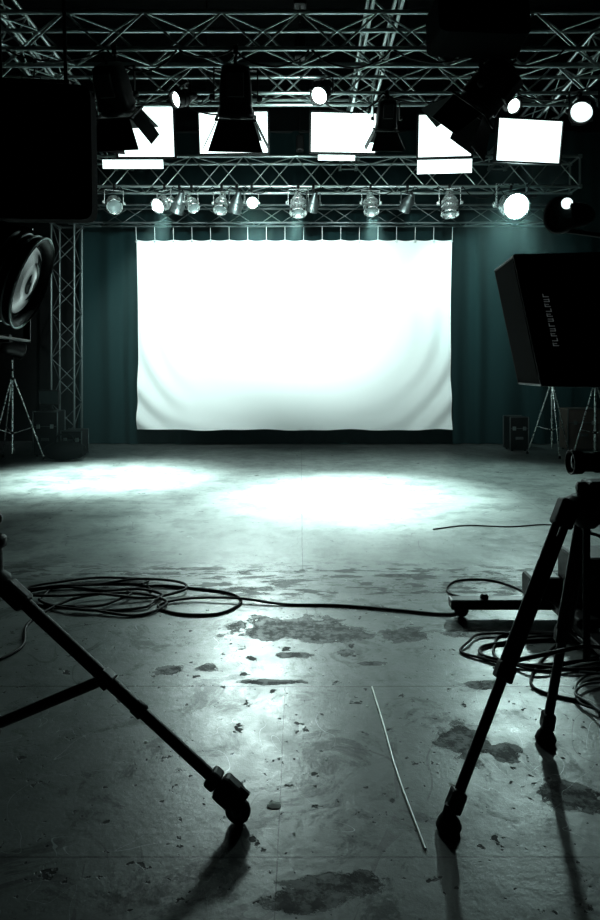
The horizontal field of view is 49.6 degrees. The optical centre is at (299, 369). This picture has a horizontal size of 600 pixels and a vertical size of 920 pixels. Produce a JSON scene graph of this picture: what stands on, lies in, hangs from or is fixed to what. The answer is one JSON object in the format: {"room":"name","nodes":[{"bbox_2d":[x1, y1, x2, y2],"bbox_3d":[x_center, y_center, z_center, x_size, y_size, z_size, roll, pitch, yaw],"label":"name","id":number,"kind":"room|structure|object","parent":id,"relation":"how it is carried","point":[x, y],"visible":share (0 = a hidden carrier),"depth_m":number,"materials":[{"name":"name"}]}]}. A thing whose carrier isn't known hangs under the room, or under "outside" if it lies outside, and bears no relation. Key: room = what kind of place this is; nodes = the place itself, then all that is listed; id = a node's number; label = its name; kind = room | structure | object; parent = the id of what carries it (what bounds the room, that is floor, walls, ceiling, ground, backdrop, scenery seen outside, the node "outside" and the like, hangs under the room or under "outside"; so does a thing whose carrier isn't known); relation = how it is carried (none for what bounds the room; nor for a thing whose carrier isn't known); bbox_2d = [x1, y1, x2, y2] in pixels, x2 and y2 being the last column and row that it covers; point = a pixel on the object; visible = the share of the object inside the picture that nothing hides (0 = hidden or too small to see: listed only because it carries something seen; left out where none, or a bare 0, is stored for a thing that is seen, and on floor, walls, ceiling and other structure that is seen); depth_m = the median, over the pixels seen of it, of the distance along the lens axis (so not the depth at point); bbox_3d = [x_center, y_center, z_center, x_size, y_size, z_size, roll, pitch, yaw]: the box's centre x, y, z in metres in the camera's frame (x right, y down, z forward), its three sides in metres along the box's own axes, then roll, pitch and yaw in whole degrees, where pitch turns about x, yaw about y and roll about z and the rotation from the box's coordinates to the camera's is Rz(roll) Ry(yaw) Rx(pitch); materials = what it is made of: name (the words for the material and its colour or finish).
{"room":"studio","nodes":[
{"label":"studio","id":0,"kind":"room"},
{"bbox_2d":[0,441,599,919],"bbox_3d":[0.000,1.550,5.350,13.600,0.100,16.700,0,0,0],"label":"floor","id":1,"kind":"structure","parent":0,"point":[98,821],"depth_m":2.98,"materials":[{"name":"grey concrete"}]},
{"bbox_2d":[0,341,44,459],"bbox_3d":[-4.700,0.507,10.750,0.864,1.986,0.892,0,0,0],"label":"stand","id":2,"kind":"object","parent":1,"relation":"on","point":[18,350],"visible":0.98,"depth_m":10.79,"materials":[{"name":"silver metal"}]},
{"bbox_2d":[0,220,53,342],"bbox_3d":[-1.697,0.390,3.119,1.013,2.219,0.598,0,0,5],"label":"spotlight","id":3,"kind":"object","parent":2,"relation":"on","point":[26,259],"visible":1,"depth_m":3.05,"materials":[{"name":"black paint"}]},
{"bbox_2d":[32,410,64,456],"bbox_3d":[-4.400,1.104,11.396,0.443,0.792,0.392,0,0,0],"label":"flight case","id":4,"kind":"object","parent":1,"relation":"on","point":[47,425],"visible":0.8,"depth_m":11.22,"materials":[{"name":"black paint"}]},
{"bbox_2d":[38,390,59,410],"bbox_3d":[-4.400,0.528,11.420,0.360,0.357,0.160,0,0,0],"label":"monitor","id":5,"kind":"object","parent":4,"relation":"on","point":[49,398],"visible":1,"depth_m":11.36,"materials":[{"name":"black paint"}]},
{"bbox_2d":[44,433,84,460],"bbox_3d":[-3.870,1.263,10.700,0.620,0.449,0.306,0,0,0],"label":"equipment bag","id":6,"kind":"object","parent":1,"relation":"on","point":[60,450],"visible":1,"depth_m":10.60,"materials":[{"name":"black fabric"}]},
{"bbox_2d":[49,223,83,429],"bbox_3d":[-4.340,-0.615,12.100,0.600,4.230,0.600,0,0,0],"label":"truss tower","id":7,"kind":"object","parent":1,"relation":"on","point":[60,227],"visible":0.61,"depth_m":12.13,"materials":[{"name":"silver metal"}]},
{"bbox_2d":[60,428,88,454],"bbox_3d":[-3.950,1.269,11.396,0.383,0.462,0.392,0,0,0],"label":"flight case","id":8,"kind":"object","parent":1,"relation":"on","point":[80,435],"visible":0.53,"depth_m":11.22,"materials":[{"name":"black paint"}]},
{"bbox_2d":[0,511,250,823],"bbox_3d":[-1.117,0.901,2.191,1.909,1.197,1.307,0,0,0],"label":"camera tripod","id":9,"kind":"object","parent":1,"relation":"on","point":[229,793],"visible":1,"depth_m":2.23,"materials":[{"name":"black paint"}]},
{"bbox_2d":[0,576,455,660],"bbox_3d":[-0.823,1.472,4.160,3.576,0.058,1.272,0,0,-15],"label":"cable coil","id":10,"kind":"object","parent":1,"relation":"on","point":[143,587],"visible":0.87,"depth_m":4.20,"materials":[{"name":"black rubber"}]},
{"bbox_2d":[144,622,454,834],"bbox_3d":[-0.012,1.496,2.975,1.682,0.004,1.348,0,0,41],"label":"paper scraps","id":11,"kind":"object","parent":1,"relation":"on","point":[274,804],"visible":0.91,"depth_m":2.24,"materials":[{"name":"grey paper"}]},
{"bbox_2d":[371,686,426,849],"bbox_3d":[0.360,1.496,2.550,0.019,0.008,1.042,0,0,-3],"label":"wire","id":12,"kind":"object","parent":1,"relation":"on","point":[398,776],"visible":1,"depth_m":2.38,"materials":[{"name":"white"}]},
{"bbox_2d":[433,524,591,531],"bbox_3d":[1.977,1.494,6.092,1.458,0.012,0.395,0,0,0],"label":"cable","id":13,"kind":"object","parent":1,"relation":"on","point":[533,524],"visible":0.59,"depth_m":6.22,"materials":[{"name":"black rubber"}]},
{"bbox_2d":[503,415,528,450],"bbox_3d":[4.050,1.179,12.196,0.363,0.642,0.432,0,0,0],"label":"flight case","id":14,"kind":"object","parent":1,"relation":"on","point":[515,427],"visible":0.99,"depth_m":12.00,"materials":[{"name":"black paint"}]},
{"bbox_2d":[436,450,599,837],"bbox_3d":[0.943,0.852,2.397,1.065,1.297,0.512,0,0,-8],"label":"camera tripod","id":15,"kind":"object","parent":1,"relation":"on","point":[580,509],"visible":1,"depth_m":2.31,"materials":[{"name":"black paint"}]},
{"bbox_2d":[446,578,599,717],"bbox_3d":[1.266,1.478,3.594,0.876,0.046,2.095,0,0,-9],"label":"cable coil","id":16,"kind":"object","parent":1,"relation":"on","point":[534,667],"visible":0.66,"depth_m":3.31,"materials":[{"name":"black rubber"}]},
{"bbox_2d":[448,532,599,660],"bbox_3d":[1.427,1.215,3.600,1.035,0.569,0.800,0,0,0],"label":"equipment dolly","id":17,"kind":"object","parent":1,"relation":"on","point":[551,599],"visible":0.63,"depth_m":3.84,"materials":[{"name":"black paint"}]},
{"bbox_2d":[494,252,599,386],"bbox_3d":[1.550,0.503,2.951,1.295,1.994,0.590,0,0,0],"label":"light","id":18,"kind":"object","parent":1,"relation":"on","point":[550,302],"visible":1,"depth_m":2.73,"materials":[{"name":"black paint"}]},
{"bbox_2d":[526,387,568,458],"bbox_3d":[4.435,0.082,11.309,0.769,2.836,0.698,0,0,0],"label":"stand","id":19,"kind":"object","parent":1,"relation":"on","point":[552,388],"visible":0.4,"depth_m":11.39,"materials":[{"name":"silver metal"}]},
{"bbox_2d":[543,197,599,237],"bbox_3d":[2.051,0.200,4.171,0.940,2.600,0.729,0,0,0],"label":"spotlight","id":20,"kind":"object","parent":1,"relation":"on","point":[561,215],"visible":0.92,"depth_m":4.16,"materials":[{"name":"black paint"}]},
{"bbox_2d":[559,407,599,450],"bbox_3d":[5.250,1.104,12.196,0.623,0.792,0.432,0,0,0],"label":"flight case","id":21,"kind":"object","parent":1,"relation":"on","point":[572,417],"visible":0.84,"depth_m":12.00,"materials":[{"name":"brown wood"}]},
{"bbox_2d":[574,387,599,451],"bbox_3d":[4.874,-0.068,10.932,0.722,3.136,0.762,0,0,0],"label":"stand","id":22,"kind":"object","parent":1,"relation":"on","point":[594,432],"visible":0.22,"depth_m":10.88,"materials":[{"name":"silver metal"}]},
{"bbox_2d":[0,0,599,84],"bbox_3d":[0.000,-6.050,5.350,13.600,0.100,16.700,0,0,0],"label":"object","id":23,"kind":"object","parent":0,"point":[111,21],"depth_m":11.70,"materials":[{"name":"black paint"}]},
{"bbox_2d":[0,0,133,170],"bbox_3d":[-3.300,-4.870,9.200,0.360,2.260,6.060,0,0,0],"label":"lighting truss","id":24,"kind":"object","parent":23,"relation":"hanging from","point":[19,36],"visible":0.2,"depth_m":7.82,"materials":[{"name":"silver metal"}]},
{"bbox_2d":[21,60,40,78],"bbox_3d":[-3.200,-3.474,7.740,0.263,0.537,0.328,0,0,0],"label":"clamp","id":25,"kind":"object","parent":24,"relation":"hanging from","point":[33,61],"visible":0.2,"depth_m":7.81,"materials":[{"name":"black metal"}]},
{"bbox_2d":[1,0,599,71],"bbox_3d":[0.000,-4.449,6.538,10.060,3.102,0.434,0,0,0],"label":"lighting truss","id":26,"kind":"object","parent":23,"relation":"hanging from","point":[299,9],"visible":0.85,"depth_m":6.37,"materials":[{"name":"silver metal"}]},
{"bbox_2d":[91,44,159,151],"bbox_3d":[-1.804,-2.670,6.496,0.636,1.044,0.844,0,0,8],"label":"spotlight","id":27,"kind":"object","parent":26,"relation":"hanging from","point":[114,95],"visible":0.98,"depth_m":6.34,"materials":[{"name":"black paint"}]},
{"bbox_2d":[203,44,268,152],"bbox_3d":[-0.645,-2.647,6.502,0.681,1.089,0.856,0,0,0],"label":"spotlight","id":28,"kind":"object","parent":26,"relation":"hanging from","point":[237,127],"visible":1,"depth_m":6.28,"materials":[{"name":"black paint"}]},
{"bbox_2d":[420,59,522,161],"bbox_3d":[1.722,-2.660,6.437,0.917,1.064,0.653,0,0,28],"label":"spotlight","id":29,"kind":"object","parent":26,"relation":"hanging from","point":[467,115],"visible":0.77,"depth_m":6.26,"materials":[{"name":"black paint"}]},
{"bbox_2d":[426,0,530,58],"bbox_3d":[1.630,-3.248,6.088,0.882,0.608,0.667,0,0,0],"label":"light","id":30,"kind":"object","parent":26,"relation":"hanging from","point":[481,29],"visible":1,"depth_m":5.83,"materials":[{"name":"black metal"}]},
{"bbox_2d":[2,23,599,114],"bbox_3d":[0.000,-4.533,8.033,12.060,2.934,0.444,0,0,0],"label":"lighting truss","id":31,"kind":"object","parent":23,"relation":"hanging from","point":[299,40],"visible":0.49,"depth_m":8.11,"materials":[{"name":"silver metal"}]},
{"bbox_2d":[96,104,124,154],"bbox_3d":[-2.330,-3.024,7.962,0.462,0.736,0.628,0,0,-20],"label":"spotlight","id":32,"kind":"object","parent":31,"relation":"hanging from","point":[115,152],"visible":0.02,"depth_m":7.96,"materials":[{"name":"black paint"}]},
{"bbox_2d":[168,79,197,108],"bbox_3d":[-1.400,-3.297,7.729,0.329,0.430,0.346,0,0,0],"label":"spotlight","id":33,"kind":"object","parent":31,"relation":"hanging from","point":[178,98],"visible":1,"depth_m":7.68,"materials":[{"name":"black paint"}]},
{"bbox_2d":[309,75,335,105],"bbox_3d":[0.264,-3.315,7.725,0.312,0.394,0.384,0,0,0],"label":"spotlight","id":34,"kind":"object","parent":31,"relation":"hanging from","point":[319,95],"visible":1,"depth_m":7.67,"materials":[{"name":"black paint"}]},
{"bbox_2d":[364,90,405,150],"bbox_3d":[1.050,-3.010,7.966,0.491,0.764,0.625,0,0,0],"label":"spotlight","id":35,"kind":"object","parent":31,"relation":"hanging from","point":[383,136],"visible":1,"depth_m":7.82,"materials":[{"name":"black paint"}]},
{"bbox_2d":[503,93,521,114],"bbox_3d":[2.500,-3.204,7.740,0.263,0.377,0.328,0,0,0],"label":"spotlight","id":36,"kind":"object","parent":31,"relation":"hanging from","point":[514,106],"visible":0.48,"depth_m":7.66,"materials":[{"name":"white glass"}]},
{"bbox_2d":[565,85,599,125],"bbox_3d":[3.352,-3.138,7.713,0.414,0.508,0.474,0,0,0],"label":"spotlight","id":37,"kind":"object","parent":31,"relation":"hanging from","point":[581,112],"visible":1,"depth_m":7.65,"materials":[{"name":"white glass"}]},
{"bbox_2d":[68,53,546,226],"bbox_3d":[0.400,-4.362,12.300,9.460,3.275,0.360,0,0,0],"label":"lighting truss","id":38,"kind":"object","parent":23,"relation":"hanging from","point":[100,196],"visible":0.7,"depth_m":12.30,"materials":[{"name":"silver metal"}]},
{"bbox_2d":[135,227,453,430],"bbox_3d":[-0.112,-0.787,12.479,6.095,3.906,0.103,0,0,0],"label":"cloth","id":39,"kind":"object","parent":38,"relation":"hanging from","point":[303,334],"visible":1,"depth_m":12.47,"materials":[{"name":"white fabric"}]},
{"bbox_2d":[19,0,597,101],"bbox_3d":[0.150,-5.013,9.750,9.500,1.975,0.049,0,0,0],"label":"lighting truss","id":40,"kind":"object","parent":23,"relation":"hanging from","point":[406,98],"visible":0.38,"depth_m":9.73,"materials":[{"name":"silver metal"}]},
{"bbox_2d":[102,97,176,168],"bbox_3d":[-2.384,-3.541,9.644,1.092,1.102,0.316,0,0,0],"label":"light panel","id":41,"kind":"object","parent":40,"relation":"hanging from","point":[164,146],"visible":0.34,"depth_m":9.63,"materials":[{"name":"white plastic"}]},
{"bbox_2d":[197,101,269,155],"bbox_3d":[-0.980,-3.639,9.644,1.073,0.906,0.321,0,0,0],"label":"light panel","id":42,"kind":"object","parent":40,"relation":"hanging from","point":[205,123],"visible":0.32,"depth_m":9.60,"materials":[{"name":"white"}]},
{"bbox_2d":[309,97,376,160],"bbox_3d":[0.640,-3.594,9.645,1.013,0.995,0.316,0,0,0],"label":"light panel","id":43,"kind":"object","parent":40,"relation":"hanging from","point":[343,136],"visible":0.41,"depth_m":9.60,"materials":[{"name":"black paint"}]},
{"bbox_2d":[416,97,472,173],"bbox_3d":[2.145,-3.506,9.658,0.825,1.172,0.318,0,0,5],"label":"light panel","id":44,"kind":"object","parent":40,"relation":"hanging from","point":[432,142],"visible":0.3,"depth_m":9.62,"materials":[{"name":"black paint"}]},
{"bbox_2d":[493,97,564,165],"bbox_3d":[3.369,-3.574,9.675,1.045,1.035,0.333,0,0,-8],"label":"light panel","id":45,"kind":"object","parent":40,"relation":"hanging from","point":[517,140],"visible":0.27,"depth_m":9.59,"materials":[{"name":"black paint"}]},
{"bbox_2d":[93,15,581,198],"bbox_3d":[0.350,-4.404,10.982,8.660,3.192,0.497,0,0,0],"label":"lighting truss","id":46,"kind":"object","parent":23,"relation":"hanging from","point":[299,138],"visible":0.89,"depth_m":10.79,"materials":[{"name":"silver metal"}]},
{"bbox_2d":[102,184,125,214],"bbox_3d":[-3.080,-2.824,10.747,0.363,0.536,0.457,0,0,0],"label":"spotlight","id":47,"kind":"object","parent":46,"relation":"hanging from","point":[114,205],"visible":1,"depth_m":10.68,"materials":[{"name":"silver metal"}]},
{"bbox_2d":[150,184,173,213],"bbox_3d":[-2.267,-2.827,10.743,0.373,0.529,0.453,0,0,0],"label":"spotlight","id":48,"kind":"object","parent":46,"relation":"hanging from","point":[160,204],"visible":0.95,"depth_m":10.67,"materials":[{"name":"white glass"}]},
{"bbox_2d":[169,184,187,214],"bbox_3d":[-2.012,-2.828,10.790,0.330,0.528,0.357,0,0,0],"label":"spotlight","id":49,"kind":"object","parent":46,"relation":"hanging from","point":[177,208],"visible":0.88,"depth_m":10.70,"materials":[{"name":"silver metal"}]},
{"bbox_2d":[183,184,199,213],"bbox_3d":[-1.783,-2.839,10.731,0.296,0.505,0.310,0,0,0],"label":"spotlight","id":50,"kind":"object","parent":46,"relation":"hanging from","point":[193,206],"visible":1,"depth_m":10.71,"materials":[{"name":"silver metal"}]},
{"bbox_2d":[211,184,230,214],"bbox_3d":[-1.316,-2.828,10.721,0.312,0.528,0.324,0,0,-44],"label":"spotlight","id":51,"kind":"object","parent":46,"relation":"hanging from","point":[220,206],"visible":1,"depth_m":10.72,"materials":[{"name":"silver metal"}]},
{"bbox_2d":[227,184,245,214],"bbox_3d":[-1.058,-2.828,10.797,0.322,0.528,0.318,0,0,0],"label":"spotlight","id":52,"kind":"object","parent":46,"relation":"hanging from","point":[235,207],"visible":0.99,"depth_m":10.70,"materials":[{"name":"silver metal"}]},
{"bbox_2d":[243,184,259,208],"bbox_3d":[-0.800,-2.866,10.771,0.282,0.452,0.362,0,0,0],"label":"spotlight","id":53,"kind":"object","parent":46,"relation":"hanging from","point":[251,202],"visible":1,"depth_m":10.67,"materials":[{"name":"white glass"}]},
{"bbox_2d":[286,184,308,217],"bbox_3d":[-0.030,-2.808,10.724,0.414,0.567,0.340,0,0,0],"label":"spotlight","id":54,"kind":"object","parent":46,"relation":"hanging from","point":[297,204],"visible":1,"depth_m":10.71,"materials":[{"name":"silver metal"}]},
{"bbox_2d":[305,184,321,213],"bbox_3d":[0.220,-2.839,10.787,0.291,0.505,0.288,0,0,0],"label":"spotlight","id":55,"kind":"object","parent":46,"relation":"hanging from","point":[313,203],"visible":0.99,"depth_m":10.71,"materials":[{"name":"silver metal"}]},
{"bbox_2d":[359,184,381,216],"bbox_3d":[1.170,-2.817,10.729,0.377,0.548,0.333,0,0,0],"label":"spotlight","id":56,"kind":"object","parent":46,"relation":"hanging from","point":[371,209],"visible":1,"depth_m":10.72,"materials":[{"name":"silver metal"}]},
{"bbox_2d":[398,184,415,213],"bbox_3d":[1.780,-2.842,10.774,0.291,0.499,0.354,0,0,0],"label":"spotlight","id":57,"kind":"object","parent":46,"relation":"hanging from","point":[406,204],"visible":1,"depth_m":10.73,"materials":[{"name":"silver metal"}]},
{"bbox_2d":[436,184,462,218],"bbox_3d":[2.480,-2.806,10.731,0.432,0.571,0.342,0,0,0],"label":"spotlight","id":58,"kind":"object","parent":46,"relation":"hanging from","point":[449,205],"visible":1,"depth_m":10.71,"materials":[{"name":"silver metal"}]},
{"bbox_2d":[492,183,530,219],"bbox_3d":[3.500,-2.762,10.784,0.622,0.659,0.784,0,0,0],"label":"spotlight","id":59,"kind":"object","parent":46,"relation":"hanging from","point":[513,205],"visible":1,"depth_m":10.56,"materials":[{"name":"white glass"}]},
{"bbox_2d":[78,72,599,443],"bbox_3d":[0.925,-2.257,13.105,10.950,7.485,0.204,0,0,0],"label":"stage curtain","id":60,"kind":"object","parent":23,"relation":"hanging from","point":[485,388],"visible":0.34,"depth_m":13.10,"materials":[{"name":"teal fabric"}]},
{"bbox_2d":[338,0,404,170],"bbox_3d":[0.900,-4.870,9.200,0.360,2.260,6.060,0,0,0],"label":"lighting truss","id":61,"kind":"object","parent":23,"relation":"hanging from","point":[373,2],"visible":0.37,"depth_m":8.06,"materials":[{"name":"silver metal"}]},
{"bbox_2d":[487,27,599,170],"bbox_3d":[3.700,-4.870,9.200,0.360,2.260,6.060,0,0,0],"label":"lighting truss","id":62,"kind":"object","parent":23,"relation":"hanging from","point":[595,56],"visible":0.3,"depth_m":9.07,"materials":[{"name":"silver metal"}]},
{"bbox_3d":[0.000,-4.560,4.000,8.060,2.880,0.410,0,0,0],"label":"lighting truss","id":63,"kind":"object","parent":23,"relation":"hanging from","visible":0},
{"bbox_2d":[0,0,97,222],"bbox_3d":[-1.661,-2.057,4.005,0.778,2.270,0.353,0,0,0],"label":"loudspeaker","id":64,"kind":"object","parent":63,"relation":"hanging from","point":[48,131],"visible":1,"depth_m":3.93,"materials":[{"name":"black fabric"}]},
{"bbox_2d":[0,85,599,440],"bbox_3d":[0.000,-2.250,13.750,13.600,7.500,0.100,0,0,0],"label":"wall","id":65,"kind":"structure","parent":0,"point":[31,373],"depth_m":13.70,"materials":[{"name":"black paint"}]}
]}

